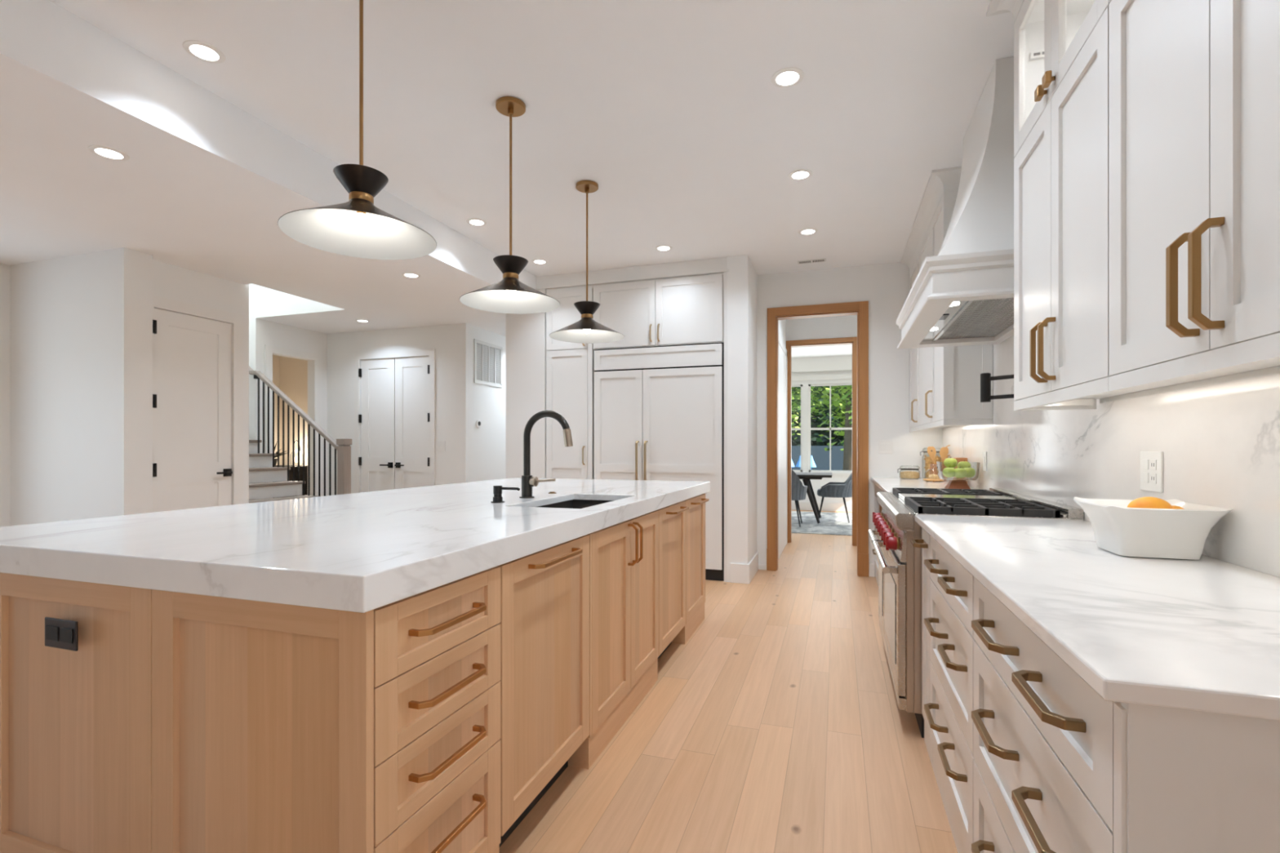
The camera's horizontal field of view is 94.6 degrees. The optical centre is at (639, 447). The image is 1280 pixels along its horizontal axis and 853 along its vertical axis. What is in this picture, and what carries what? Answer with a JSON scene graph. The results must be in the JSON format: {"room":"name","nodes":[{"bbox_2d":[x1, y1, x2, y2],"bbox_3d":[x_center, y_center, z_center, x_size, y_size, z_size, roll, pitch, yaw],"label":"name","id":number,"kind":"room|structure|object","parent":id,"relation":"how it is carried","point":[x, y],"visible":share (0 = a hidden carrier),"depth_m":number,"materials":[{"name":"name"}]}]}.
{"room":"kitchen","nodes":[
{"label":"kitchen","id":0,"kind":"room"},
{"bbox_2d":[0,263,9,527],"bbox_3d":[-6.417,-0.100,-0.086,0.120,2.580,9.978,0,0,18],"label":"wall","id":1,"kind":"structure","parent":0,"point":[4,268],"depth_m":4.49,"materials":[{"name":"paint"}]},
{"bbox_2d":[9,247,152,525],"bbox_3d":[-4.175,-0.100,4.394,1.300,2.580,0.180,0,0,18],"label":"wall","id":2,"kind":"structure","parent":0,"point":[81,325],"depth_m":4.26,"materials":[{"name":"paint"}]},
{"bbox_2d":[152,259,248,504],"bbox_3d":[-5.156,-1.410,5.246,3.500,5.200,0.817,0,0,18],"label":"wall","id":3,"kind":"structure","parent":0,"point":[172,282],"depth_m":4.78,"materials":[{"name":"paint"}]},
{"bbox_2d":[152,308,232,512],"bbox_3d":[-3.506,0.073,4.644,0.089,2.209,0.614,0,0,18],"label":"door","id":4,"kind":"structure","parent":3,"relation":"in","point":[192,401],"depth_m":4.64,"materials":[{"name":"paint"}]},
{"bbox_2d":[152,295,243,512],"bbox_3d":[-3.496,0.035,4.661,0.018,2.310,0.753,0,0,18],"label":"trim","id":5,"kind":"structure","parent":3,"relation":"attached to","point":[158,302],"depth_m":4.94,"materials":[{"name":"paint"}]},
{"bbox_2d":[0,56,506,336],"bbox_3d":[-4.943,-1.450,4.177,6.380,0.120,19.000,0,0,18],"label":"ceiling","id":6,"kind":"structure","parent":0,"point":[175,202],"depth_m":3.55,"materials":[{"name":"paint"}]},
{"bbox_2d":[88,145,129,160],"bbox_3d":[-2.507,-1.387,2.788,0.148,0.004,0.148,0,0,18],"label":"recessed light","id":7,"kind":"object","parent":6,"relation":"in","point":[103,151],"visible":1,"depth_m":2.79,"materials":[{"name":"paint"}]},
{"bbox_2d":[272,355,279,465],"bbox_3d":[-5.498,-0.100,7.762,0.100,2.580,1.610,0,0,18],"label":"wall","id":8,"kind":"structure","parent":0,"point":[276,359],"depth_m":8.46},
{"bbox_2d":[280,355,307,465],"bbox_3d":[-3.738,-0.100,8.076,3.800,2.580,0.100,0,0,18],"label":"wall","id":9,"kind":"structure","parent":0,"point":[293,371],"depth_m":8.42,"materials":[{"name":"paint"}]},
{"bbox_2d":[248,284,342,500],"bbox_3d":[-4.665,-1.410,6.583,3.585,5.200,0.100,0,0,18],"label":"wall","id":10,"kind":"structure","parent":0,"point":[264,301],"depth_m":6.36,"materials":[{"name":"paint"}]},
{"bbox_2d":[264,320,327,496],"bbox_3d":[-4.006,-0.100,6.901,0.095,2.580,0.920,0,0,18],"label":"wall","id":11,"kind":"structure","parent":0,"point":[278,335],"depth_m":7.07,"materials":[{"name":"paint"}]},
{"bbox_2d":[264,344,320,498],"bbox_3d":[-3.982,0.035,6.792,0.018,2.310,0.717,0,0,18],"label":"trim","id":12,"kind":"structure","parent":11,"relation":"attached to","point":[269,350],"depth_m":6.82,"materials":[{"name":"paint"}]},
{"bbox_2d":[327,323,471,495],"bbox_3d":[-2.881,-0.100,6.979,1.990,2.580,0.100,0,0,18],"label":"wall","id":13,"kind":"structure","parent":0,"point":[451,343],"depth_m":6.75,"materials":[{"name":"paint"}]},
{"bbox_2d":[358,358,395,492],"bbox_3d":[-3.129,0.067,7.003,0.507,2.222,0.089,0,0,18],"label":"door","id":14,"kind":"structure","parent":13,"relation":"in","point":[376,418],"depth_m":7.02,"materials":[{"name":"paint"}]},
{"bbox_2d":[354,348,435,493],"bbox_3d":[-2.886,0.034,6.919,1.148,2.313,0.018,0,0,18],"label":"door frame","id":15,"kind":"structure","parent":13,"relation":"attached to","point":[430,353],"depth_m":6.87,"materials":[{"name":"paint"}]},
{"bbox_2d":[394,355,429,488],"bbox_3d":[-2.641,0.067,6.841,0.507,2.222,0.089,0,0,18],"label":"door","id":16,"kind":"structure","parent":13,"relation":"in","point":[411,464],"depth_m":6.86,"materials":[{"name":"paint"}]},
{"bbox_2d":[471,324,506,481],"bbox_3d":[-1.551,-0.100,7.980,0.100,2.580,2.640,0,0,18],"label":"wall","id":17,"kind":"structure","parent":0,"point":[488,403],"depth_m":7.03,"materials":[{"name":"paint"}]},
{"bbox_2d":[473,338,502,387],"bbox_3d":[-1.805,-0.988,7.041,0.012,0.505,0.593,0,0,18],"label":"air vent","id":18,"kind":"object","parent":17,"relation":"in","point":[487,357],"visible":1,"depth_m":7.03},
{"bbox_2d":[49,0,1013,357],"bbox_3d":[0.939,-1.726,2.217,6.020,0.100,19.000,0,0,18],"label":"ceiling","id":19,"kind":"structure","parent":0,"point":[673,108],"depth_m":2.88,"materials":[{"name":"paint"}]},
{"bbox_2d":[182,40,226,63],"bbox_3d":[-1.847,-1.673,2.502,0.148,0.004,0.148,0,0,18],"label":"recessed light","id":20,"kind":"object","parent":19,"relation":"in","point":[204,51],"visible":1,"depth_m":2.50,"materials":[{"name":"paint"}]},
{"bbox_2d":[0,0,536,288],"bbox_3d":[-2.745,-1.533,0.651,0.020,0.286,13.700,0,0,18],"label":"bulkhead","id":21,"kind":"object","parent":19,"relation":"attached to","point":[43,37],"depth_m":2.65,"materials":[{"name":"paint"}]},
{"bbox_2d":[277,0,436,259],"bbox_3d":[-0.936,-1.190,1.983,0.480,0.970,0.480,0,0,18],"label":"pendant lamp","id":22,"kind":"object","parent":19,"relation":"hanging from","point":[354,228],"visible":1,"depth_m":2.00,"materials":[{"name":"gold metal"}]},
{"bbox_2d":[466,217,486,226],"bbox_3d":[-1.216,-1.673,4.394,0.148,0.004,0.148,0,0,18],"label":"recessed light","id":23,"kind":"object","parent":19,"relation":"in","point":[473,221],"visible":1,"depth_m":4.38,"materials":[{"name":"paint"}]},
{"bbox_2d":[459,96,559,314],"bbox_3d":[-0.632,-1.190,2.886,0.480,0.970,0.480,0,0,18],"label":"pendant lamp","id":24,"kind":"object","parent":19,"relation":"hanging from","point":[508,295],"visible":1,"depth_m":2.88,"materials":[{"name":"gold metal"}]},
{"bbox_2d":[549,180,624,343],"bbox_3d":[-0.338,-1.190,3.770,0.480,0.970,0.480,0,0,18],"label":"pendant lamp","id":25,"kind":"object","parent":19,"relation":"hanging from","point":[586,331],"visible":1,"depth_m":3.77,"materials":[{"name":"gold metal"}]},
{"bbox_2d":[770,66,804,87],"bbox_3d":[0.668,-1.673,2.676,0.148,0.004,0.148,0,0,18],"label":"recessed light","id":26,"kind":"object","parent":19,"relation":"in","point":[788,77],"visible":1,"depth_m":2.67,"materials":[{"name":"paint"}]},
{"bbox_2d":[787,168,813,180],"bbox_3d":[0.986,-1.673,3.629,0.148,0.004,0.148,0,0,18],"label":"recessed light","id":27,"kind":"object","parent":19,"relation":"in","point":[801,174],"visible":1,"depth_m":3.62,"materials":[{"name":"paint"}]},
{"bbox_2d":[798,227,817,235],"bbox_3d":[1.306,-1.673,4.588,0.148,0.004,0.148,0,0,18],"label":"recessed light","id":28,"kind":"object","parent":19,"relation":"in","point":[808,231],"visible":1,"depth_m":4.58,"materials":[{"name":"paint"}]},
{"bbox_2d":[791,355,852,373],"bbox_3d":[3.583,-1.543,10.907,5.100,0.266,0.100,0,0,18],"label":"trim","id":29,"kind":"structure","parent":19,"relation":"attached to","point":[828,363],"depth_m":10.93,"materials":[{"name":"paint"}]},
{"bbox_2d":[498,510,957,852],"bbox_3d":[-2.087,1.215,3.225,12.400,0.050,19.000,0,0,18],"label":"floor","id":30,"kind":"structure","parent":0,"point":[779,726],"depth_m":2.35,"materials":[{"name":"brown wood"}]},
{"bbox_2d":[0,573,151,852],"bbox_3d":[-1.398,0.753,1.441,0.625,0.872,0.020,0,0,18],"label":"island end panel","id":31,"kind":"object","parent":30,"relation":"on","point":[76,726],"visible":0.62,"depth_m":1.43,"materials":[{"name":"brown wood"}]},
{"bbox_2d":[44,617,78,651],"bbox_3d":[-1.382,0.446,1.407,0.118,0.070,0.008,0,0,18],"label":"power outlet","id":32,"kind":"object","parent":31,"relation":"attached to","point":[60,633],"visible":1,"depth_m":1.40,"materials":[{"name":"black plastic"}]},
{"bbox_2d":[45,625,72,643],"bbox_3d":[-1.383,0.446,1.405,0.098,0.034,0.002,0,0,18],"label":"receptacle","id":33,"kind":"object","parent":32,"relation":"attached to","point":[54,633],"depth_m":1.41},
{"bbox_2d":[151,589,373,852],"bbox_3d":[-0.812,0.753,1.246,0.603,0.872,0.020,0,0,18],"label":"island end panel","id":34,"kind":"object","parent":30,"relation":"on","point":[263,713],"visible":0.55,"depth_m":1.25,"materials":[{"name":"brown wood"}]},
{"bbox_2d":[274,465,307,497],"bbox_3d":[-4.893,0.725,8.185,0.760,0.930,0.405,0,0,18],"label":"dresser","id":35,"kind":"object","parent":30,"relation":"on","point":[291,466],"visible":0.07,"depth_m":7.98,"materials":[{"name":"brown wood"}]},
{"bbox_2d":[248,366,351,502],"bbox_3d":[-4.075,-0.284,5.828,2.982,2.949,0.960,0,0,18],"label":"staircase","id":36,"kind":"structure","parent":30,"relation":"on","point":[263,490],"depth_m":6.03,"materials":[{"name":"grey wood"}]},
{"bbox_2d":[373,566,500,852],"bbox_3d":[-0.734,0.753,1.474,0.676,0.874,0.460,0,0,18],"label":"base cabinet","id":37,"kind":"object","parent":30,"relation":"on","point":[437,651],"visible":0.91,"depth_m":1.35,"materials":[{"name":"brown wood"}]},
{"bbox_2d":[506,288,546,478],"bbox_3d":[-1.131,-0.177,5.843,0.437,2.735,0.036,0,0,18],"label":"wall","id":38,"kind":"structure","parent":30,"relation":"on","point":[526,334],"depth_m":5.83,"materials":[{"name":"paint"}]},
{"bbox_2d":[497,534,589,848],"bbox_3d":[-0.561,0.753,1.980,0.684,0.874,0.600,0,0,18],"label":"dishwasher","id":39,"kind":"object","parent":30,"relation":"on","point":[544,623],"visible":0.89,"depth_m":1.84,"materials":[{"name":"brown wood"}]},
{"bbox_2d":[546,284,594,479],"bbox_3d":[-0.589,-0.177,5.988,0.495,2.735,0.720,0,0,18],"label":"pantry cabinet","id":40,"kind":"object","parent":30,"relation":"on","point":[570,366],"visible":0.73,"depth_m":5.69,"materials":[{"name":"paint"}]},
{"bbox_2d":[568,510,658,769],"bbox_3d":[-0.325,0.753,2.688,0.684,0.874,0.887,0,0,18],"label":"base cabinet","id":41,"kind":"object","parent":30,"relation":"on","point":[624,557],"visible":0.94,"depth_m":2.50,"materials":[{"name":"brown wood"}]},
{"bbox_2d":[594,342,724,581],"bbox_3d":[0.244,0.131,5.701,1.245,2.118,0.739,0,0,18],"label":"panel refrigerator","id":42,"kind":"object","parent":30,"relation":"on","point":[659,411],"visible":0.73,"depth_m":5.38,"materials":[{"name":"paint"}]},
{"bbox_2d":[593,272,724,350],"bbox_3d":[0.243,-1.238,5.711,1.256,0.615,0.720,0,0,18],"label":"upper cabinet","id":43,"kind":"object","parent":42,"relation":"on","point":[686,309],"visible":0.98,"depth_m":5.39,"materials":[{"name":"paint"}]},
{"bbox_2d":[535,257,728,289],"bbox_3d":[-0.012,-1.611,5.814,1.900,0.128,0.687,0,0,18],"label":"crown molding","id":44,"kind":"structure","parent":43,"relation":"on","point":[714,265],"depth_m":5.47,"materials":[{"name":"paint"}]},
{"bbox_2d":[657,500,688,658],"bbox_3d":[-0.090,0.753,3.378,0.694,0.874,0.563,0,0,18],"label":"base cabinet","id":45,"kind":"object","parent":30,"relation":"on","point":[672,518],"visible":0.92,"depth_m":3.28,"materials":[{"name":"brown wood"}]},
{"bbox_2d":[671,493,709,644],"bbox_3d":[0.089,0.753,3.914,0.694,0.874,0.558,0,0,18],"label":"base cabinet","id":46,"kind":"object","parent":30,"relation":"on","point":[695,514],"visible":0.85,"depth_m":3.83,"materials":[{"name":"brown wood"}]},
{"bbox_2d":[724,271,727,582],"bbox_3d":[0.861,-0.177,5.526,0.028,2.735,0.680,0,0,18],"label":"panel","id":47,"kind":"object","parent":30,"relation":"on","point":[725,273],"visible":0.36,"depth_m":5.20,"materials":[{"name":"paint"}]},
{"bbox_2d":[791,511,852,535],"bbox_3d":[3.004,1.185,9.329,4.600,0.010,2.800,0,0,18],"label":"area rug","id":48,"kind":"object","parent":30,"relation":"on","point":[831,523],"visible":0.29,"depth_m":9.00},
{"bbox_2d":[791,470,807,527],"bbox_3d":[2.177,0.715,8.870,0.652,0.918,0.654,0,0,18],"label":"dining chair","id":49,"kind":"object","parent":48,"relation":"on","point":[798,490],"visible":0.4,"depth_m":8.66,"materials":[{"name":"grey fabric"}]},
{"bbox_2d":[794,471,832,523],"bbox_3d":[2.035,0.800,9.694,2.130,0.751,0.920,0,0,18],"label":"dining table","id":50,"kind":"object","parent":48,"relation":"on","point":[806,477],"visible":0.45,"depth_m":9.13,"materials":[{"name":"brown wood"}]},
{"bbox_2d":[817,472,852,523],"bbox_3d":[3.163,0.715,9.402,0.654,0.918,0.652,0,0,18],"label":"dining chair","id":51,"kind":"object","parent":48,"relation":"on","point":[834,490],"visible":0.85,"depth_m":9.16,"materials":[{"name":"grey fabric"}]},
{"bbox_2d":[871,483,884,585],"bbox_3d":[2.203,0.747,4.753,0.616,0.886,1.206,0,0,18],"label":"base cabinet","id":52,"kind":"object","parent":30,"relation":"on","point":[877,508],"visible":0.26,"depth_m":5.09,"materials":[{"name":"paint"}]},
{"bbox_2d":[871,477,977,492],"bbox_3d":[2.100,0.289,4.403,0.599,0.027,1.942,0,0,18],"label":"countertop","id":53,"kind":"structure","parent":52,"relation":"on","point":[885,484],"depth_m":4.45,"materials":[{"name":"stone"}]},
{"bbox_2d":[897,465,919,479],"bbox_3d":[2.340,0.218,5.123,0.163,0.114,0.163,0,0,-32],"label":"glass jar","id":54,"kind":"object","parent":53,"relation":"on","point":[904,465],"visible":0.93,"depth_m":5.10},
{"bbox_2d":[900,471,919,479],"bbox_3d":[2.340,0.241,5.123,0.152,0.062,0.152,0,0,18],"label":"oats","id":55,"kind":"object","parent":54,"relation":"in","point":[904,474],"visible":1,"depth_m":5.06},
{"bbox_2d":[920,447,939,478],"bbox_3d":[2.555,0.141,5.146,0.175,0.269,0.175,0,0,-32],"label":"glass jar","id":56,"kind":"object","parent":53,"relation":"on","point":[925,447],"visible":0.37,"depth_m":5.17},
{"bbox_2d":[924,455,941,478],"bbox_3d":[2.555,0.170,5.141,0.138,0.200,0.142,0,0,-21],"label":"pasta","id":57,"kind":"object","parent":56,"relation":"in","point":[928,460],"visible":0.41,"depth_m":5.12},
{"bbox_2d":[929,463,946,480],"bbox_3d":[2.473,0.207,4.889,0.132,0.137,0.131,0,0,18],"label":"utensil crock","id":58,"kind":"object","parent":53,"relation":"on","point":[933,470],"visible":0.34,"depth_m":4.85,"materials":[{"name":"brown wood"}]},
{"bbox_2d":[936,461,980,488],"bbox_3d":[2.083,0.187,3.870,0.230,0.178,0.230,0,0,18],"label":"fruit bowl","id":59,"kind":"object","parent":53,"relation":"on","point":[954,482],"visible":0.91,"depth_m":3.83,"materials":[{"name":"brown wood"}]},
{"bbox_2d":[942,466,955,477],"bbox_3d":[2.014,0.160,3.840,0.080,0.074,0.080,0,0,18],"label":"apple","id":60,"kind":"object","parent":59,"relation":"in","point":[947,472],"visible":0.97,"depth_m":3.81,"materials":[{"name":"green plant"}]},
{"bbox_2d":[943,457,957,467],"bbox_3d":[2.049,0.100,3.894,0.080,0.074,0.080,0,0,18],"label":"apple","id":61,"kind":"object","parent":59,"relation":"in","point":[951,462],"visible":0.88,"depth_m":3.87,"materials":[{"name":"green plant"}]},
{"bbox_2d":[954,466,966,478],"bbox_3d":[2.066,0.163,3.812,0.080,0.074,0.080,0,0,18],"label":"apple","id":62,"kind":"object","parent":59,"relation":"in","point":[958,473],"visible":0.99,"depth_m":3.78,"materials":[{"name":"green plant"}]},
{"bbox_2d":[911,527,933,768],"bbox_3d":[1.355,0.747,2.210,0.616,0.886,0.227,0,0,18],"label":"base cabinet","id":63,"kind":"object","parent":30,"relation":"on","point":[924,543],"visible":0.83,"depth_m":2.34,"materials":[{"name":"paint"}]},
{"bbox_2d":[924,535,974,852],"bbox_3d":[1.208,0.747,1.753,0.606,0.886,0.726,0,0,18],"label":"base cabinet","id":64,"kind":"object","parent":30,"relation":"on","point":[948,710],"visible":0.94,"depth_m":1.75,"materials":[{"name":"paint"}]},
{"bbox_2d":[867,487,1084,737],"bbox_3d":[1.536,0.713,2.920,0.706,0.955,1.220,0,0,18],"label":"gas range","id":65,"kind":"object","parent":30,"relation":"on","point":[900,562],"visible":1,"depth_m":2.46,"materials":[{"name":"metal"}]},
{"bbox_2d":[889,492,1084,519],"bbox_3d":[1.594,0.279,2.901,0.585,0.013,1.220,0,0,18],"label":"cooktop","id":66,"kind":"object","parent":65,"relation":"in","point":[913,510],"depth_m":2.37,"materials":[{"name":"metal"}]},
{"bbox_2d":[971,577,1279,852],"bbox_3d":[0.963,0.747,1.016,0.608,0.886,0.820,0,0,18],"label":"base cabinet","id":67,"kind":"object","parent":30,"relation":"on","point":[1060,766],"visible":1,"depth_m":0.79,"materials":[{"name":"paint"}]},
{"bbox_2d":[915,515,1279,720],"bbox_3d":[1.120,0.289,1.462,0.597,0.027,1.801,0,0,18],"label":"countertop","id":68,"kind":"structure","parent":67,"relation":"on","point":[1202,634],"depth_m":1.00,"materials":[{"name":"stone"}]},
{"bbox_2d":[1073,497,1233,559],"bbox_3d":[1.308,0.208,1.527,0.253,0.133,0.268,0,0,18],"label":"serving bowl","id":69,"kind":"object","parent":68,"relation":"on","point":[1118,529],"visible":0.97,"depth_m":1.45,"materials":[{"name":"white ceramic"}]},
{"bbox_2d":[1127,497,1173,508],"bbox_3d":[1.309,0.164,1.516,0.096,0.072,0.068,0,0,18],"label":"mango","id":70,"kind":"object","parent":69,"relation":"in","point":[1143,502],"visible":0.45,"depth_m":1.50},
{"bbox_3d":[-0.922,0.753,2.920,0.593,0.874,3.083,0,0,18],"label":"panel","id":71,"kind":"object","parent":30,"relation":"on","visible":0},
{"bbox_2d":[0,477,710,613],"bbox_3d":[-0.760,0.280,2.896,1.576,0.071,3.226,0,0,18],"label":"countertop","id":72,"kind":"structure","parent":71,"relation":"on","point":[362,552],"depth_m":1.56,"materials":[{"name":"stone"}]},
{"bbox_2d":[490,485,519,502],"bbox_3d":[-0.590,0.207,2.591,0.140,0.074,0.060,0,0,18],"label":"soap dispenser","id":73,"kind":"object","parent":72,"relation":"on","point":[497,490],"visible":1,"depth_m":2.59,"materials":[{"name":"black metal"}]},
{"bbox_2d":[519,410,573,497],"bbox_3d":[-0.448,0.034,2.815,0.278,0.420,0.072,0,0,18],"label":"kitchen faucet","id":74,"kind":"object","parent":72,"relation":"on","point":[528,481],"visible":1,"depth_m":2.82,"materials":[{"name":"black metal"}]},
{"bbox_2d":[537,499,613,508],"bbox_3d":[-0.291,0.395,2.711,0.387,0.239,0.724,0,0,18],"label":"undermount sink","id":75,"kind":"object","parent":72,"relation":"in","point":[573,504],"visible":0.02,"depth_m":3.06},
{"bbox_2d":[727,254,757,582],"bbox_3d":[0.970,-0.243,5.521,0.182,2.866,0.738,0,0,18],"label":"wall column","id":76,"kind":"structure","parent":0,"point":[742,277],"depth_m":5.18,"materials":[{"name":"paint"}]},
{"bbox_2d":[730,552,758,583],"bbox_3d":[0.971,1.105,5.449,0.165,0.170,0.633,0,0,18],"label":"baseboard","id":77,"kind":"structure","parent":76,"relation":"attached to","point":[740,573],"depth_m":5.16,"materials":[{"name":"paint"}]},
{"bbox_2d":[778,320,786,347],"bbox_3d":[1.516,-0.243,6.602,0.100,2.866,1.659,0,0,18],"label":"wall","id":78,"kind":"structure","parent":0,"point":[782,323],"depth_m":6.98,"materials":[{"name":"paint"}]},
{"bbox_2d":[778,334,786,558],"bbox_3d":[1.580,0.000,6.607,0.020,2.380,1.469,0,0,18],"label":"trim","id":79,"kind":"structure","parent":78,"relation":"attached to","point":[782,349],"depth_m":6.71,"materials":[{"name":"paint"}]},
{"bbox_2d":[786,315,857,345],"bbox_3d":[2.363,-0.243,7.247,5.300,2.866,0.100,0,0,18],"label":"wall","id":80,"kind":"structure","parent":0,"point":[837,326],"depth_m":7.24,"materials":[{"name":"paint"}]},
{"bbox_2d":[786,337,857,546],"bbox_3d":[2.236,-0.068,7.287,0.861,2.515,0.144,0,0,18],"label":"door frame","id":81,"kind":"structure","parent":80,"relation":"attached to","point":[846,340],"depth_m":7.23,"materials":[{"name":"wood"}]},
{"bbox_2d":[791,370,852,502],"bbox_3d":[3.615,-0.243,11.002,5.300,2.866,0.220,0,0,18],"label":"wall","id":82,"kind":"structure","parent":0,"point":[816,484],"depth_m":11.05,"materials":[{"name":"paint"}]},
{"bbox_2d":[791,384,802,471],"bbox_3d":[2.284,-0.355,11.456,1.688,1.650,0.060,0,0,18],"label":"window","id":83,"kind":"structure","parent":82,"relation":"attached to","point":[796,385],"depth_m":11.17,"materials":[{"name":"paint"}]},
{"bbox_2d":[791,501,852,511],"bbox_3d":[3.596,1.110,10.946,5.100,0.160,0.018,0,0,18],"label":"baseboard","id":84,"kind":"structure","parent":82,"relation":"attached to","point":[827,506],"depth_m":10.97,"materials":[{"name":"paint"}]},
{"bbox_2d":[808,382,852,472],"bbox_3d":[3.664,-0.355,10.996,1.002,1.650,0.060,0,0,18],"label":"window","id":85,"kind":"structure","parent":82,"relation":"attached to","point":[829,428],"depth_m":11.02,"materials":[{"name":"paint"}]},
{"bbox_2d":[757,262,943,577],"bbox_3d":[1.989,-0.243,5.517,1.755,2.866,0.100,0,0,18],"label":"wall","id":86,"kind":"structure","parent":0,"point":[886,286],"depth_m":5.42,"materials":[{"name":"paint"}]},
{"bbox_2d":[758,563,875,577],"bbox_3d":[1.651,1.130,5.569,1.050,0.120,0.015,0,0,18],"label":"baseboard","id":87,"kind":"structure","parent":86,"relation":"attached to","point":[871,566],"depth_m":5.41,"materials":[{"name":"paint"}]},
{"bbox_2d":[766,300,868,577],"bbox_3d":[1.682,-0.075,5.617,0.920,2.531,0.144,0,0,18],"label":"door frame","id":88,"kind":"structure","parent":86,"relation":"attached to","point":[860,308],"depth_m":5.55,"materials":[{"name":"wood"}]},
{"bbox_2d":[943,344,1279,429],"bbox_3d":[0.707,-0.243,-0.914,0.120,2.866,12.913,0,0,18],"label":"wall","id":89,"kind":"structure","parent":0,"point":[1274,370],"depth_m":1.56,"materials":[{"name":"paint"}]},
{"bbox_2d":[909,190,992,431],"bbox_3d":[2.248,-0.850,4.431,0.310,1.431,1.792,0,0,18],"label":"upper cabinet","id":90,"kind":"object","parent":89,"relation":"attached to","point":[944,382],"visible":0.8,"depth_m":3.62,"materials":[{"name":"paint"}]},
{"bbox_2d":[900,166,961,272],"bbox_3d":[2.228,-1.621,4.399,0.353,0.109,1.868,0,0,18],"label":"crown molding","id":91,"kind":"structure","parent":90,"relation":"on","point":[940,180],"depth_m":3.98,"materials":[{"name":"paint"}]},
{"bbox_2d":[909,418,992,431],"bbox_3d":[2.270,-0.151,4.425,0.266,0.035,1.791,0,0,18],"label":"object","id":92,"kind":"object","parent":90,"relation":"attached to","point":[933,423],"depth_m":3.62,"materials":[{"name":"paint"}]},
{"bbox_2d":[896,56,1014,348],"bbox_3d":[1.616,-1.134,2.887,0.558,1.082,1.268,0,0,18],"label":"range hood","id":93,"kind":"object","parent":89,"relation":"attached to","point":[962,295],"visible":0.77,"depth_m":2.51,"materials":[{"name":"paint"}]},
{"bbox_2d":[942,334,1279,577],"bbox_3d":[1.846,-0.167,2.711,0.012,0.886,5.312,0,0,18],"label":"backsplash","id":94,"kind":"structure","parent":89,"relation":"attached to","point":[1220,443],"depth_m":1.69,"materials":[{"name":"stone"}]},
{"bbox_2d":[980,373,1013,402],"bbox_3d":[1.723,-0.284,2.720,0.064,0.138,0.293,0,0,-39],"label":"pot filler","id":95,"kind":"object","parent":94,"relation":"attached to","point":[985,378],"visible":0.59,"depth_m":2.80,"materials":[{"name":"black metal"}]},
{"bbox_2d":[1140,451,1163,493],"bbox_3d":[1.515,0.072,1.751,0.008,0.118,0.125,0,0,18],"label":"power outlet","id":96,"kind":"object","parent":94,"relation":"attached to","point":[1151,462],"visible":1,"depth_m":1.74,"materials":[{"name":"white plastic"}]},
{"bbox_2d":[1142,459,1156,484],"bbox_3d":[1.512,0.072,1.752,0.003,0.070,0.078,0,0,18],"label":"receptacle","id":97,"kind":"object","parent":96,"relation":"attached to","point":[1149,466],"depth_m":1.75,"materials":[{"name":"white plastic"}]},
{"bbox_2d":[1013,0,1245,410],"bbox_3d":[1.361,-0.850,1.768,0.310,1.431,0.800,0,0,18],"label":"upper cabinet","id":98,"kind":"object","parent":89,"relation":"attached to","point":[1061,47],"visible":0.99,"depth_m":1.74,"materials":[{"name":"paint"}]},
{"bbox_2d":[1029,49,1044,60],"bbox_3d":[1.449,-1.419,2.132,0.070,0.027,0.014,0,0,18],"label":"light","id":99,"kind":"object","parent":98,"relation":"attached to","point":[1034,55],"depth_m":2.13,"materials":[{"name":"white plastic"}]},
{"bbox_2d":[1013,377,1117,410],"bbox_3d":[1.373,-0.151,1.763,0.249,0.035,0.800,0,0,18],"label":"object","id":100,"kind":"object","parent":98,"relation":"attached to","point":[1082,393],"depth_m":1.84,"materials":[{"name":"paint"}]},
{"bbox_2d":[1108,0,1279,391],"bbox_3d":[1.105,-0.850,1.000,0.310,1.431,0.814,0,0,18],"label":"upper cabinet","id":101,"kind":"object","parent":89,"relation":"attached to","point":[1194,85],"visible":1,"depth_m":1.08,"materials":[{"name":"paint"}]},
{"bbox_2d":[986,0,1023,23],"bbox_3d":[1.223,-1.621,1.383,0.353,0.109,1.766,0,0,18],"label":"crown molding","id":102,"kind":"structure","parent":101,"relation":"on","point":[995,6],"depth_m":2.19,"materials":[{"name":"paint"}]},
{"bbox_2d":[1108,333,1279,391],"bbox_3d":[1.009,-0.151,1.032,0.020,0.035,0.814,0,0,18],"label":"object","id":103,"kind":"object","parent":101,"relation":"attached to","point":[1246,348],"depth_m":1.06,"materials":[{"name":"paint"}]},
{"label":"outside","id":104,"kind":"structure","parent":0,"visible":0},
{"bbox_3d":[12.926,1.345,38.777,80.000,0.190,58.250,0,0,18],"label":"lawn","id":105,"kind":"structure","parent":104,"visible":0},
{"bbox_2d":[791,386,826,439],"bbox_3d":[4.396,-2.114,24.672,7.200,6.735,6.581,0,0,-27],"label":"tree","id":106,"kind":"object","parent":105,"relation":"on","point":[794,415],"visible":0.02,"depth_m":24.36,"materials":[{"name":"green plant"}]},
{"bbox_2d":[791,445,844,470],"bbox_3d":[9.496,0.595,28.489,32.000,1.310,0.060,0,0,18],"label":"fence","id":107,"kind":"object","parent":105,"relation":"on","point":[820,457],"visible":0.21,"depth_m":28.66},
{"bbox_2d":[791,386,845,445],"bbox_3d":[9.819,-1.263,29.405,32.522,5.554,1.521,0,0,18],"label":"hedge","id":108,"kind":"object","parent":105,"relation":"on","point":[839,439],"visible":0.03,"depth_m":29.55,"materials":[{"name":"green plant"}]},
{"bbox_2d":[791,385,852,470],"bbox_3d":[5.743,-1.730,15.730,6.916,5.968,6.504,0,0,29],"label":"tree","id":109,"kind":"object","parent":105,"relation":"on","point":[846,418],"visible":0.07,"depth_m":15.92,"materials":[{"name":"green plant"}]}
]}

